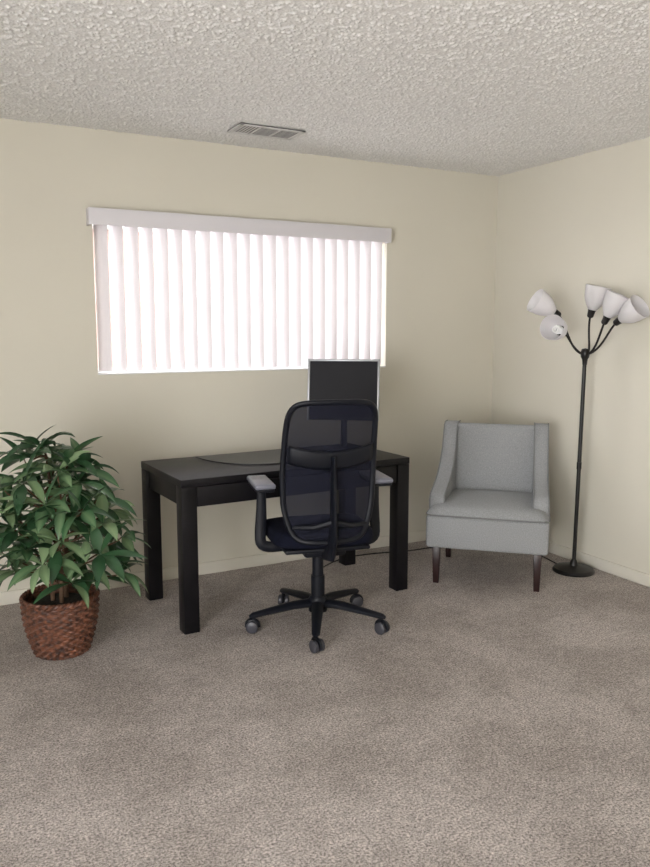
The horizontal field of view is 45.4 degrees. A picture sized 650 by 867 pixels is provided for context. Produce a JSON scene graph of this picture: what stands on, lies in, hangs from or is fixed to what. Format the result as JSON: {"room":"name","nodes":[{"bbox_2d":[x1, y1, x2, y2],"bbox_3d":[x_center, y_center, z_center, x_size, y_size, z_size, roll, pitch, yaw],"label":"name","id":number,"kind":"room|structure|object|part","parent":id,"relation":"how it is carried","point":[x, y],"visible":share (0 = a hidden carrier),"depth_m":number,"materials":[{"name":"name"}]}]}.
{"room":"home office","nodes":[
{"label":"home office","id":0,"kind":"room"},
{"bbox_2d":[0,118,497,591],"bbox_3d":[-1.278,-0.366,4.166,5.730,2.460,0.140,-4,9,-28],"label":"wall","id":1,"kind":"structure","parent":0,"point":[439,261],"depth_m":4.40,"materials":[{"name":"paint"}]},
{"bbox_2d":[98,366,307,372],"bbox_3d":[-0.464,-0.787,4.595,1.804,0.820,0.040,-4,9,-28],"label":"frame","id":2,"kind":"object","parent":1,"relation":"attached to","point":[113,370],"visible":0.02,"depth_m":4.47,"materials":[{"name":"paint"}]},
{"bbox_2d":[0,530,425,605],"bbox_3d":[-1.242,0.827,4.258,5.450,0.070,0.014,-4,9,-28],"label":"baseboard","id":3,"kind":"structure","parent":1,"relation":"attached to","point":[7,597],"depth_m":4.61,"materials":[{"name":"paint"}]},
{"bbox_2d":[86,207,391,370],"bbox_3d":[-0.429,-0.801,4.489,1.829,0.840,0.156,-4,9,-28],"label":"vertical blinds","id":4,"kind":"object","parent":1,"relation":"attached to","point":[269,293],"visible":0.94,"depth_m":4.46,"materials":[{"name":"white plastic"}]},
{"bbox_2d":[98,366,385,374],"bbox_3d":[-0.431,-0.377,4.588,1.804,0.008,0.100,-4,9,-28],"label":"sill","id":5,"kind":"structure","parent":1,"relation":"attached to","point":[297,368],"depth_m":4.43,"materials":[{"name":"paint"}]},
{"bbox_2d":[0,540,649,866],"bbox_3d":[0.257,1.289,1.464,5.730,0.100,6.700,-4,9,-28],"label":"floor","id":6,"kind":"structure","parent":0,"point":[496,721],"depth_m":2.78,"materials":[{"name":"carpet"}]},
{"bbox_2d":[19,582,99,660],"bbox_3d":[-1.174,0.836,3.453,0.339,0.268,0.339,-4,9,-28],"label":"wicker basket","id":7,"kind":"object","parent":6,"relation":"on","point":[60,625],"depth_m":3.34,"materials":[{"name":"brown wicker"}]},
{"bbox_2d":[0,426,150,660],"bbox_3d":[-1.163,0.472,3.390,0.798,1.005,0.821,-4,9,-28],"label":"potted plant","id":8,"kind":"object","parent":6,"relation":"on","point":[59,617],"visible":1,"depth_m":3.29,"materials":[{"name":"green plant"}]},
{"bbox_2d":[141,450,409,634],"bbox_3d":[-0.254,0.501,4.171,1.290,0.738,0.610,-4,9,-30],"label":"writing desk","id":9,"kind":"object","parent":6,"relation":"on","point":[191,483],"visible":0.76,"depth_m":3.84,"materials":[{"name":"black wood"}]},
{"bbox_2d":[195,449,280,464],"bbox_3d":[-0.255,0.124,4.185,0.780,0.006,0.420,-4,9,-30],"label":"desk mat","id":10,"kind":"object","parent":9,"relation":"on","point":[265,457],"visible":0.44,"depth_m":4.10,"materials":[{"name":"leather"}]},
{"bbox_3d":[-0.240,0.225,4.112,1.132,0.094,0.542,-4,9,-30],"label":"drawer","id":11,"kind":"part","parent":9,"relation":"part of","materials":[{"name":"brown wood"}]},
{"bbox_2d":[307,359,379,420],"bbox_3d":[0.104,-0.163,4.372,0.405,0.511,0.240,1,8,8],"label":"computer monitor","id":12,"kind":"object","parent":9,"relation":"on","point":[328,379],"visible":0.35,"depth_m":4.35,"materials":[{"name":"black plastic"}]},
{"bbox_2d":[245,399,392,653],"bbox_3d":[-0.050,0.372,3.686,0.682,1.126,0.695,-2,8,-15],"label":"office chair","id":13,"kind":"object","parent":6,"relation":"on","point":[330,481],"visible":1,"depth_m":3.45,"materials":[{"name":"black plastic"}]},
{"bbox_3d":[-0.295,0.243,3.575,0.085,0.016,0.230,-2,8,-15],"label":"arm plate","id":14,"kind":"part","parent":13,"relation":"part of","materials":[{"name":"black plastic"}]},
{"bbox_3d":[-0.248,0.400,3.615,0.159,0.313,0.042,-2,8,-15],"label":"arm post","id":15,"kind":"part","parent":13,"relation":"part of","materials":[{"name":"black plastic"}]},
{"bbox_3d":[-0.038,0.466,3.721,0.490,0.095,0.470,-2,8,-15],"label":"seat","id":16,"kind":"part","parent":13,"relation":"part of","materials":[{"name":"black fabric"}]},
{"bbox_3d":[0.031,0.173,3.419,0.448,0.661,0.156,-2,8,-15],"label":"frame","id":17,"kind":"part","parent":13,"relation":"part of","materials":[{"name":"black plastic"}]},
{"bbox_3d":[0.192,0.384,3.731,0.159,0.313,0.042,-2,8,-15],"label":"arm post","id":18,"kind":"part","parent":13,"relation":"part of","materials":[{"name":"black plastic"}]},
{"bbox_3d":[0.242,0.224,3.716,0.085,0.016,0.230,-2,8,-15],"label":"arm plate","id":19,"kind":"part","parent":13,"relation":"part of","materials":[{"name":"black plastic"}]},
{"bbox_2d":[323,547,555,567],"bbox_3d":[0.661,0.775,4.872,1.482,0.007,0.491,-1,8,-6],"label":"power cable","id":20,"kind":"object","parent":6,"relation":"on","point":[427,547],"visible":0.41,"depth_m":4.92,"materials":[{"name":"plastic"}]},
{"bbox_2d":[426,420,550,591],"bbox_3d":[0.972,0.390,4.540,0.672,0.861,0.704,2,8,16],"label":"upholstered armchair","id":21,"kind":"object","parent":6,"relation":"on","point":[490,489],"visible":1,"depth_m":4.46,"materials":[{"name":"grey fabric"}]},
{"bbox_3d":[0.724,0.266,4.650,0.087,0.637,0.602,2,8,18],"label":"arm","id":22,"kind":"part","parent":21,"relation":"part of","materials":[{"name":"grey fabric"}]},
{"bbox_3d":[0.964,0.516,4.530,0.660,0.185,0.630,2,8,16],"label":"seat frame","id":23,"kind":"part","parent":21,"relation":"part of","materials":[{"name":"grey fabric"}]},
{"bbox_2d":[427,489,549,521],"bbox_3d":[0.955,0.390,4.479,0.664,0.067,0.570,2,8,16],"label":"seat cushion","id":24,"kind":"object","parent":21,"relation":"on","point":[476,505],"depth_m":4.29,"materials":[{"name":"grey fabric"}]},
{"bbox_3d":[1.041,0.165,4.751,0.490,0.453,0.157,2,8,16],"label":"backrest","id":25,"kind":"part","parent":21,"relation":"part of","materials":[{"name":"grey fabric"}]},
{"bbox_3d":[1.249,0.286,4.500,0.087,0.637,0.602,2,8,14],"label":"arm","id":26,"kind":"part","parent":21,"relation":"part of","materials":[{"name":"grey fabric"}]},
{"bbox_2d":[527,284,649,576],"bbox_3d":[1.463,-0.008,4.440,0.644,1.677,0.343,2,8,13],"label":"floor lamp","id":27,"kind":"object","parent":6,"relation":"on","point":[633,309],"visible":1,"depth_m":4.36,"materials":[{"name":"black metal"}]},
{"bbox_2d":[0,0,649,176],"bbox_3d":[0.255,-1.175,1.128,5.544,0.006,6.514,-4,9,-28],"label":"ceiling","id":28,"kind":"structure","parent":0,"point":[497,88],"depth_m":3.12,"materials":[{"name":"white paint"}]},
{"bbox_2d":[227,123,304,139],"bbox_3d":[-0.303,-1.556,4.001,0.360,0.008,0.190,-4,9,-28],"label":"ceiling vent","id":29,"kind":"object","parent":28,"relation":"in","point":[241,128],"visible":1,"depth_m":3.99,"materials":[{"name":"metal"}]},
{"bbox_2d":[491,137,649,574],"bbox_3d":[2.727,-0.154,2.589,0.140,2.460,6.420,-4,9,-28],"label":"wall","id":30,"kind":"structure","parent":0,"point":[564,226],"depth_m":4.64,"materials":[{"name":"paint"}]},
{"bbox_2d":[548,541,649,586],"bbox_3d":[2.662,1.036,2.707,0.014,0.070,6.406,-4,9,-28],"label":"baseboard","id":31,"kind":"structure","parent":30,"relation":"attached to","point":[621,571],"depth_m":4.59,"materials":[{"name":"paint"}]},
{"label":"outside","id":32,"kind":"structure","parent":0,"visible":0},
{"bbox_3d":[-2.605,0.524,8.269,14.000,0.100,8.000,-4,9,-28],"label":"ground","id":33,"kind":"structure","parent":32,"visible":0},
{"bbox_2d":[92,224,185,368],"bbox_3d":[-2.979,-0.968,8.782,2.700,2.720,1.900,-4,9,-28],"label":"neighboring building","id":34,"kind":"structure","parent":33,"relation":"on","point":[92,224],"depth_m":8.27,"materials":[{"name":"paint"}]}
]}

